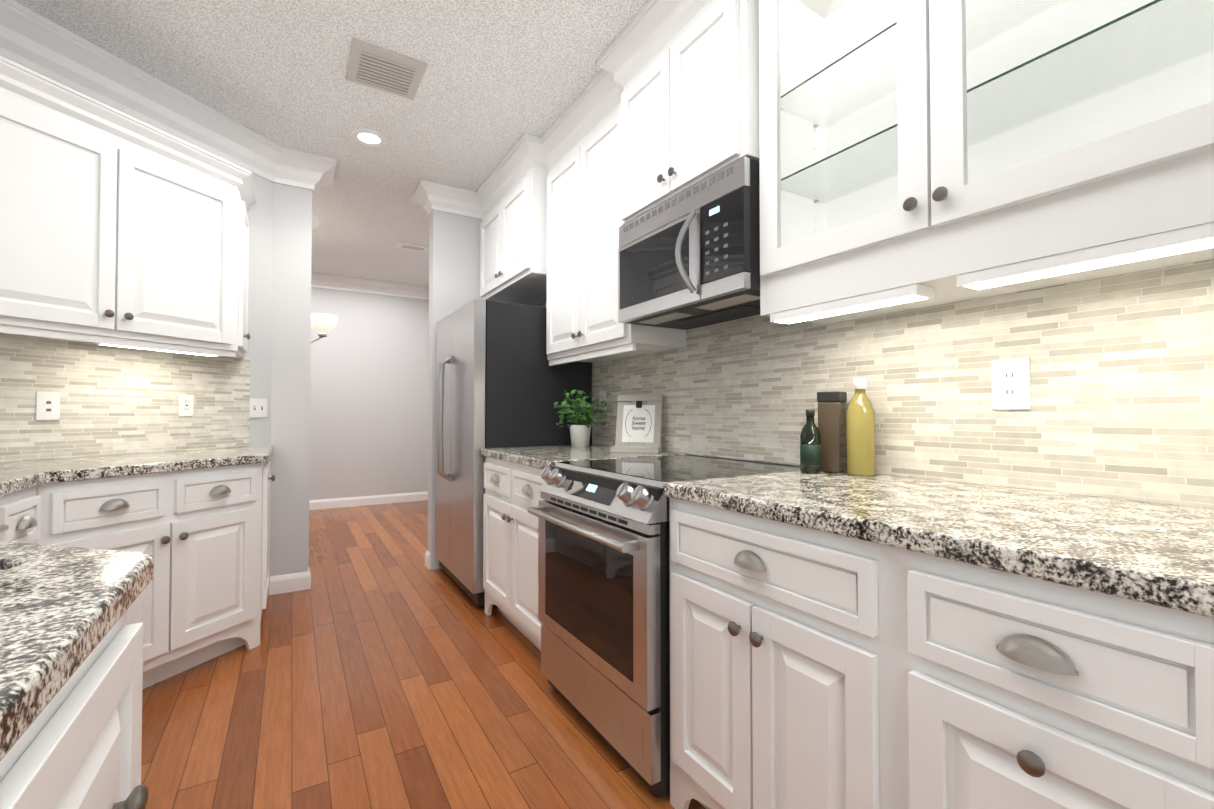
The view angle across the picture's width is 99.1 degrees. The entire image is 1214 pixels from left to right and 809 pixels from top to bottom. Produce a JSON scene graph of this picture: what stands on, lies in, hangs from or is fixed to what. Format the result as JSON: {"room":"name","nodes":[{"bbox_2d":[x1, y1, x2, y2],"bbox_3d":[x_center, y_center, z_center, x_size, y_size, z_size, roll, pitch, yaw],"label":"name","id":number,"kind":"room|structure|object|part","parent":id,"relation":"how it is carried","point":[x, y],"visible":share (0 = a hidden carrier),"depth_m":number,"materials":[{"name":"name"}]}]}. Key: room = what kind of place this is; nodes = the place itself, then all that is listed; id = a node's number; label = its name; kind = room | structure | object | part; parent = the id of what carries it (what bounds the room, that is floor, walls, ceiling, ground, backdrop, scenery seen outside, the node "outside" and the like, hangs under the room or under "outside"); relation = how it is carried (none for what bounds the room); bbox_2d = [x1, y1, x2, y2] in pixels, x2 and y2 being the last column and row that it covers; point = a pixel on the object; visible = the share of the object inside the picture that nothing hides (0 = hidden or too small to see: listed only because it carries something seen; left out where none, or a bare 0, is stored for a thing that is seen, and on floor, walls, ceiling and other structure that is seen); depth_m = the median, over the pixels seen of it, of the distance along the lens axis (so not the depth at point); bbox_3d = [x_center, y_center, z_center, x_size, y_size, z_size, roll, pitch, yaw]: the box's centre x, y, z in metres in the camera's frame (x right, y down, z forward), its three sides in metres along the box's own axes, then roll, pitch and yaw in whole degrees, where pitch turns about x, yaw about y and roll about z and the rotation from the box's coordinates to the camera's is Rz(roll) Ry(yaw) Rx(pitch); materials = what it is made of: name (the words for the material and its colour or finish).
{"room":"kitchen","nodes":[
{"label":"kitchen","id":0,"kind":"room"},
{"bbox_2d":[1,172,273,594],"bbox_3d":[-2.331,-0.210,2.439,1.230,2.740,1.068,1,-1,-31],"label":"wall","id":1,"kind":"structure","parent":0,"point":[260,219],"depth_m":3.15,"materials":[{"name":"grey paint"}]},
{"bbox_2d":[0,333,249,462],"bbox_3d":[-2.349,-0.032,2.365,0.007,0.540,1.485,0,-1,17],"label":"backsplash","id":2,"kind":"structure","parent":1,"relation":"attached to","point":[114,400],"depth_m":2.44,"materials":[{"name":"tile"}]},
{"bbox_2d":[36,391,59,419],"bbox_3d":[-2.389,0.006,2.214,0.006,0.120,0.075,0,-1,18],"label":"jack","id":3,"kind":"object","parent":2,"relation":"attached to","point":[47,405],"visible":1,"depth_m":2.21,"materials":[{"name":"white plastic"}]},
{"bbox_2d":[178,394,193,415],"bbox_3d":[-2.223,0.005,2.735,0.008,0.115,0.070,0,-1,18],"label":"outlet","id":4,"kind":"object","parent":2,"relation":"attached to","point":[186,405],"visible":1,"depth_m":2.73,"materials":[{"name":"white plastic"}]},
{"bbox_2d":[0,91,249,357],"bbox_3d":[-2.220,-0.690,2.176,0.358,0.870,1.706,0,-1,18],"label":"upper cabinet","id":5,"kind":"object","parent":1,"relation":"attached to","point":[152,349],"depth_m":2.17,"materials":[{"name":"white wood"}]},
{"bbox_3d":[-2.220,-0.690,2.176,0.357,0.870,1.706,0,-1,18],"label":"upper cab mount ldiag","id":6,"kind":"part","parent":5,"relation":"part of","materials":[{"name":"white wood"}]},
{"bbox_2d":[0,55,255,211],"bbox_3d":[-2.221,-1.177,2.190,1.150,0.104,1.397,1,-1,-31],"label":"crown molding","id":7,"kind":"structure","parent":1,"relation":"attached to","point":[25,84],"depth_m":2.18,"materials":[{"name":"white wood"}]},
{"bbox_2d":[249,398,266,417],"bbox_3d":[-2.103,0.021,3.125,0.014,0.115,0.115,0,-1,18],"label":"switch plate","id":8,"kind":"object","parent":1,"relation":"attached to","point":[258,407],"visible":1,"depth_m":3.12,"materials":[{"name":"white plastic"}]},
{"bbox_2d":[14,0,647,285],"bbox_3d":[-1.783,-1.617,2.053,4.480,0.060,8.770,1,-1,-31],"label":"ceiling","id":9,"kind":"structure","parent":0,"point":[500,78],"depth_m":2.50,"materials":[{"name":"white paint"}]},
{"bbox_2d":[312,214,319,228],"bbox_3d":[-2.791,-1.535,4.207,0.800,0.030,0.800,1,-1,-31],"label":"ceiling medallion","id":10,"kind":"object","parent":9,"relation":"attached to","point":[315,222],"visible":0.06,"depth_m":4.37,"materials":[{"name":"white"}]},
{"bbox_2d":[311,313,337,342],"bbox_3d":[-2.756,-1.012,4.219,1.002,1.016,1.042,1,-1,-31],"label":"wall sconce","id":11,"kind":"object","parent":10,"relation":"hanging from","point":[323,325],"visible":0.08,"depth_m":4.35,"materials":[{"name":"white glass"}]},
{"bbox_2d":[351,129,386,146],"bbox_3d":[-1.397,-1.565,3.042,0.190,0.010,0.190,1,-1,-31],"label":"recessed light","id":12,"kind":"object","parent":9,"relation":"in","point":[369,137],"visible":0.96,"depth_m":3.04,"materials":[{"name":"white"}]},
{"bbox_2d":[346,38,426,99],"bbox_3d":[-1.046,-1.572,2.449,0.310,0.016,0.310,1,-1,-31],"label":"ceiling vent","id":13,"kind":"object","parent":9,"relation":"in","point":[380,68],"visible":1,"depth_m":2.42,"materials":[{"name":"white metal"}]},
{"bbox_2d":[394,241,428,252],"bbox_3d":[-1.887,-1.530,5.039,0.320,0.013,0.180,1,-1,-31],"label":"ceiling vent","id":14,"kind":"object","parent":9,"relation":"in","point":[410,246],"visible":0.82,"depth_m":5.02,"materials":[{"name":"white"}]},
{"bbox_2d":[309,287,428,499],"bbox_3d":[-4.085,-0.155,5.691,4.359,2.740,0.120,1,-1,-31],"label":"wall","id":15,"kind":"structure","parent":0,"point":[369,366],"depth_m":6.33,"materials":[{"name":"grey paint"}]},
{"bbox_2d":[309,491,427,509],"bbox_3d":[-3.998,1.159,5.643,4.240,0.110,0.014,1,-1,-31],"label":"baseboard","id":16,"kind":"structure","parent":15,"relation":"attached to","point":[361,501],"depth_m":6.29,"materials":[{"name":"white"}]},
{"bbox_2d":[311,272,428,299],"bbox_3d":[-3.973,-1.451,5.646,4.240,0.149,0.110,1,-1,-31],"label":"crown molding","id":17,"kind":"structure","parent":15,"relation":"attached to","point":[344,283],"depth_m":6.30,"materials":[{"name":"white wood"}]},
{"bbox_2d":[270,183,482,576],"bbox_3d":[-2.423,-0.200,3.079,4.239,2.740,0.120,1,-1,-31],"label":"wall","id":18,"kind":"structure","parent":0,"point":[290,376],"depth_m":3.29,"materials":[{"name":"grey paint"}]},
{"bbox_2d":[0,0,336,195],"bbox_3d":[-2.161,-1.489,2.508,1.570,0.179,1.170,1,-1,-31],"label":"crown molding","id":19,"kind":"structure","parent":18,"relation":"attached to","point":[35,42],"depth_m":2.51,"materials":[{"name":"white wood"}]},
{"bbox_2d":[269,567,310,594],"bbox_3d":[-3.079,1.109,2.658,2.704,0.110,0.148,1,-1,-31],"label":"baseboard","id":20,"kind":"structure","parent":18,"relation":"attached to","point":[285,583],"depth_m":3.24,"materials":[{"name":"white"}]},
{"bbox_2d":[425,551,430,568],"bbox_3d":[-0.965,1.131,3.965,0.804,0.110,0.114,1,-1,-31],"label":"baseboard","id":21,"kind":"structure","parent":18,"relation":"attached to","point":[427,559],"depth_m":3.73,"materials":[{"name":"white"}]},
{"bbox_2d":[411,180,482,218],"bbox_3d":[-0.997,-1.479,3.970,0.900,0.149,0.340,1,-1,-31],"label":"crown molding","id":22,"kind":"structure","parent":18,"relation":"attached to","point":[428,197],"depth_m":3.76,"materials":[{"name":"white wood"}]},
{"bbox_2d":[476,0,715,219],"bbox_3d":[0.034,-1.497,2.348,0.200,0.169,3.719,1,-1,-31],"label":"crown molding","id":23,"kind":"structure","parent":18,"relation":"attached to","point":[650,33],"depth_m":2.53,"materials":[{"name":"white wood"}]},
{"bbox_2d":[141,500,705,808],"bbox_3d":[-1.783,1.177,2.005,4.480,0.050,8.770,1,-1,-31],"label":"floor","id":24,"kind":"structure","parent":0,"point":[381,666],"depth_m":1.96,"materials":[{"name":"brown wood"}]},
{"bbox_2d":[0,486,40,543],"bbox_3d":[-2.142,0.705,1.566,0.651,0.879,0.580,1,-1,-31],"label":"base cabinet","id":25,"kind":"object","parent":24,"relation":"on","point":[20,513],"visible":0.25,"depth_m":1.60,"materials":[{"name":"white wood"}]},
{"bbox_2d":[0,524,8,532],"bbox_3d":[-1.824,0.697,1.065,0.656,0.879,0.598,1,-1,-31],"label":"drawer pull","id":26,"kind":"object","parent":25,"relation":"attached to","point":[4,527],"visible":1,"depth_m":1.42,"materials":[{"name":"silver metal"}]},
{"bbox_2d":[0,611,147,808],"bbox_3d":[-0.498,0.650,-0.612,1.198,0.916,3.623,1,-1,-31],"label":"base cabinet","id":27,"kind":"object","parent":24,"relation":"on","point":[78,744],"visible":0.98,"depth_m":0.54,"materials":[{"name":"painted wood"},{"name":"metal"}]},
{"bbox_2d":[0,445,272,760],"bbox_3d":[-1.182,0.228,0.561,1.242,0.040,5.451,1,-1,-31],"label":"countertop","id":28,"kind":"structure","parent":27,"relation":"on","point":[63,609],"depth_m":0.59,"materials":[{"name":"stone"}]},
{"bbox_2d":[36,461,274,688],"bbox_3d":[-2.018,0.718,2.322,0.646,0.879,1.596,0,-1,18],"label":"base cabinet","id":29,"kind":"object","parent":24,"relation":"on","point":[202,536],"visible":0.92,"depth_m":2.17,"materials":[{"name":"white wood"}]},
{"bbox_2d":[483,456,543,650],"bbox_3d":[-0.171,0.725,2.701,0.762,0.879,0.902,1,-1,-31],"label":"base cabinet","id":30,"kind":"object","parent":24,"relation":"on","point":[511,495],"visible":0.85,"depth_m":2.51,"materials":[{"name":"white wood"}]},
{"bbox_2d":[481,444,685,468],"bbox_3d":[-0.162,0.264,2.721,0.738,0.040,0.915,1,-1,-31],"label":"countertop","id":31,"kind":"structure","parent":30,"relation":"on","point":[541,457],"depth_m":2.55,"materials":[{"name":"stone"}]},
{"bbox_2d":[553,390,607,446],"bbox_3d":[-0.160,0.080,3.061,0.327,0.340,0.315,1,-1,-31],"label":"potted plant","id":32,"kind":"object","parent":31,"relation":"on","point":[580,435],"visible":1,"depth_m":3.03,"materials":[{"name":"green plant"}]},
{"bbox_2d":[610,395,662,452],"bbox_3d":[0.155,0.096,2.647,0.250,0.294,0.118,0,-1,21],"label":"sign stand","id":33,"kind":"object","parent":31,"relation":"on","point":[629,439],"visible":1,"depth_m":2.66,"materials":[{"name":"grey wood"}]},
{"bbox_2d":[632,416,645,429],"bbox_3d":[0.163,0.095,2.663,0.075,0.072,0.001,0,-10,20],"label":"lettering","id":34,"kind":"object","parent":33,"relation":"attached to","point":[639,423],"visible":1,"depth_m":2.66,"materials":[{"name":"black paint"}]},
{"bbox_2d":[435,299,591,606],"bbox_3d":[-0.695,0.295,3.474,0.850,1.765,0.910,1,-1,-31],"label":"fridge","id":35,"kind":"object","parent":24,"relation":"on","point":[501,382],"visible":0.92,"depth_m":3.08,"materials":[{"name":"grey metal"}]},
{"bbox_2d":[527,455,799,798],"bbox_3d":[0.225,0.693,1.966,0.847,0.917,0.754,1,-1,-31],"label":"range","id":36,"kind":"object","parent":24,"relation":"on","point":[603,572],"visible":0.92,"depth_m":1.66,"materials":[{"name":"silver metal"}]},
{"bbox_2d":[669,497,1213,808],"bbox_3d":[0.744,0.699,1.200,0.762,0.879,1.083,1,-1,-31],"label":"base cabinet","id":37,"kind":"object","parent":24,"relation":"on","point":[813,669],"visible":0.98,"depth_m":0.90,"materials":[{"name":"white wood"}]},
{"bbox_2d":[663,471,1213,617],"bbox_3d":[0.755,0.239,1.215,0.738,0.040,1.084,1,-1,-31],"label":"countertop","id":38,"kind":"structure","parent":37,"relation":"on","point":[1158,554],"depth_m":0.94,"materials":[{"name":"stone"}]},
{"bbox_2d":[800,410,820,473],"bbox_3d":[0.675,0.122,1.717,0.065,0.210,0.065,1,-1,-31],"label":"bottle","id":39,"kind":"object","parent":38,"relation":"on","point":[810,448],"visible":1,"depth_m":1.69,"materials":[{"name":"green glass"}]},
{"bbox_2d":[817,391,846,472],"bbox_3d":[0.765,0.092,1.761,0.076,0.270,0.076,-1,-1,42],"label":"pasta jar","id":40,"kind":"object","parent":38,"relation":"on","point":[832,417],"visible":0.94,"depth_m":1.73,"materials":[{"name":"brown glass"}]},
{"bbox_2d":[846,378,875,475],"bbox_3d":[0.814,0.071,1.662,0.084,0.310,0.084,1,-1,-31],"label":"oil bottle","id":41,"kind":"object","parent":38,"relation":"on","point":[860,436],"visible":1,"depth_m":1.63,"materials":[{"name":"yellow glass"}]},
{"bbox_2d":[540,303,1213,508],"bbox_3d":[0.079,-0.198,3.163,0.120,2.740,8.770,1,-1,-31],"label":"wall","id":42,"kind":"structure","parent":0,"point":[543,305],"depth_m":2.16,"materials":[{"name":"beige tile"}]},
{"bbox_2d":[480,171,547,305],"bbox_3d":[-0.536,-1.086,3.605,0.481,0.610,0.965,1,-1,-31],"label":"upper cabinet","id":43,"kind":"object","parent":42,"relation":"attached to","point":[513,246],"visible":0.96,"depth_m":3.33,"materials":[{"name":"white wood"}]},
{"bbox_2d":[546,107,685,365],"bbox_3d":[-0.007,-0.822,2.826,0.381,1.165,0.904,1,-1,-31],"label":"upper cabinet","id":44,"kind":"object","parent":42,"relation":"attached to","point":[583,208],"visible":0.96,"depth_m":2.69,"materials":[{"name":"white wood"}]},
{"bbox_2d":[621,0,758,225],"bbox_3d":[0.403,-1.114,2.105,0.436,0.605,0.758,1,-1,-31],"label":"upper cabinet","id":45,"kind":"object","parent":42,"relation":"attached to","point":[690,106],"visible":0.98,"depth_m":1.89,"materials":[{"name":"white wood"}]},
{"bbox_2d":[618,156,759,329],"bbox_3d":[0.389,-0.584,2.088,0.468,0.434,0.756,1,-1,-31],"label":"over-the-range microwave","id":46,"kind":"object","parent":45,"relation":"attached to","point":[688,258],"visible":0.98,"depth_m":1.90,"materials":[{"name":"silver metal"}]},
{"bbox_2d":[593,259,1213,507],"bbox_3d":[0.631,-0.086,2.130,0.008,0.640,2.766,1,-1,-31],"label":"backsplash","id":47,"kind":"structure","parent":42,"relation":"attached to","point":[1122,383],"depth_m":1.43,"materials":[{"name":"tile"}]},
{"bbox_2d":[599,391,605,409],"bbox_3d":[-0.028,-0.024,3.195,0.009,0.115,0.070,1,-1,-31],"label":"electrical outlet","id":48,"kind":"object","parent":47,"relation":"attached to","point":[602,395],"visible":0.73,"depth_m":3.19,"materials":[{"name":"white plastic"}]},
{"bbox_2d":[991,357,1030,409],"bbox_3d":[1.077,-0.054,1.382,0.009,0.135,0.085,1,-1,-31],"label":"electrical outlet","id":49,"kind":"object","parent":47,"relation":"attached to","point":[1011,389],"visible":1,"depth_m":1.38,"materials":[{"name":"white plastic"}]},
{"bbox_2d":[759,0,1213,323],"bbox_3d":[0.907,-0.864,1.327,0.381,1.130,1.085,1,-1,-31],"label":"upper cabinet","id":50,"kind":"object","parent":42,"relation":"attached to","point":[938,145],"visible":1,"depth_m":1.27,"materials":[{"name":"white wood"}]},
{"bbox_2d":[770,284,934,323],"bbox_3d":[0.683,-0.282,1.501,0.085,0.027,0.460,1,-1,-31],"label":"under-cabinet light","id":51,"kind":"object","parent":50,"relation":"attached to","point":[900,295],"visible":1,"depth_m":1.43,"materials":[{"name":"white plastic"}]},
{"bbox_2d":[956,222,1213,290],"bbox_3d":[0.970,-0.290,1.031,0.085,0.027,0.460,1,-1,-31],"label":"under-cabinet light","id":52,"kind":"object","parent":50,"relation":"attached to","point":[1184,240],"visible":1,"depth_m":1.01,"materials":[{"name":"white plastic"}]}
]}

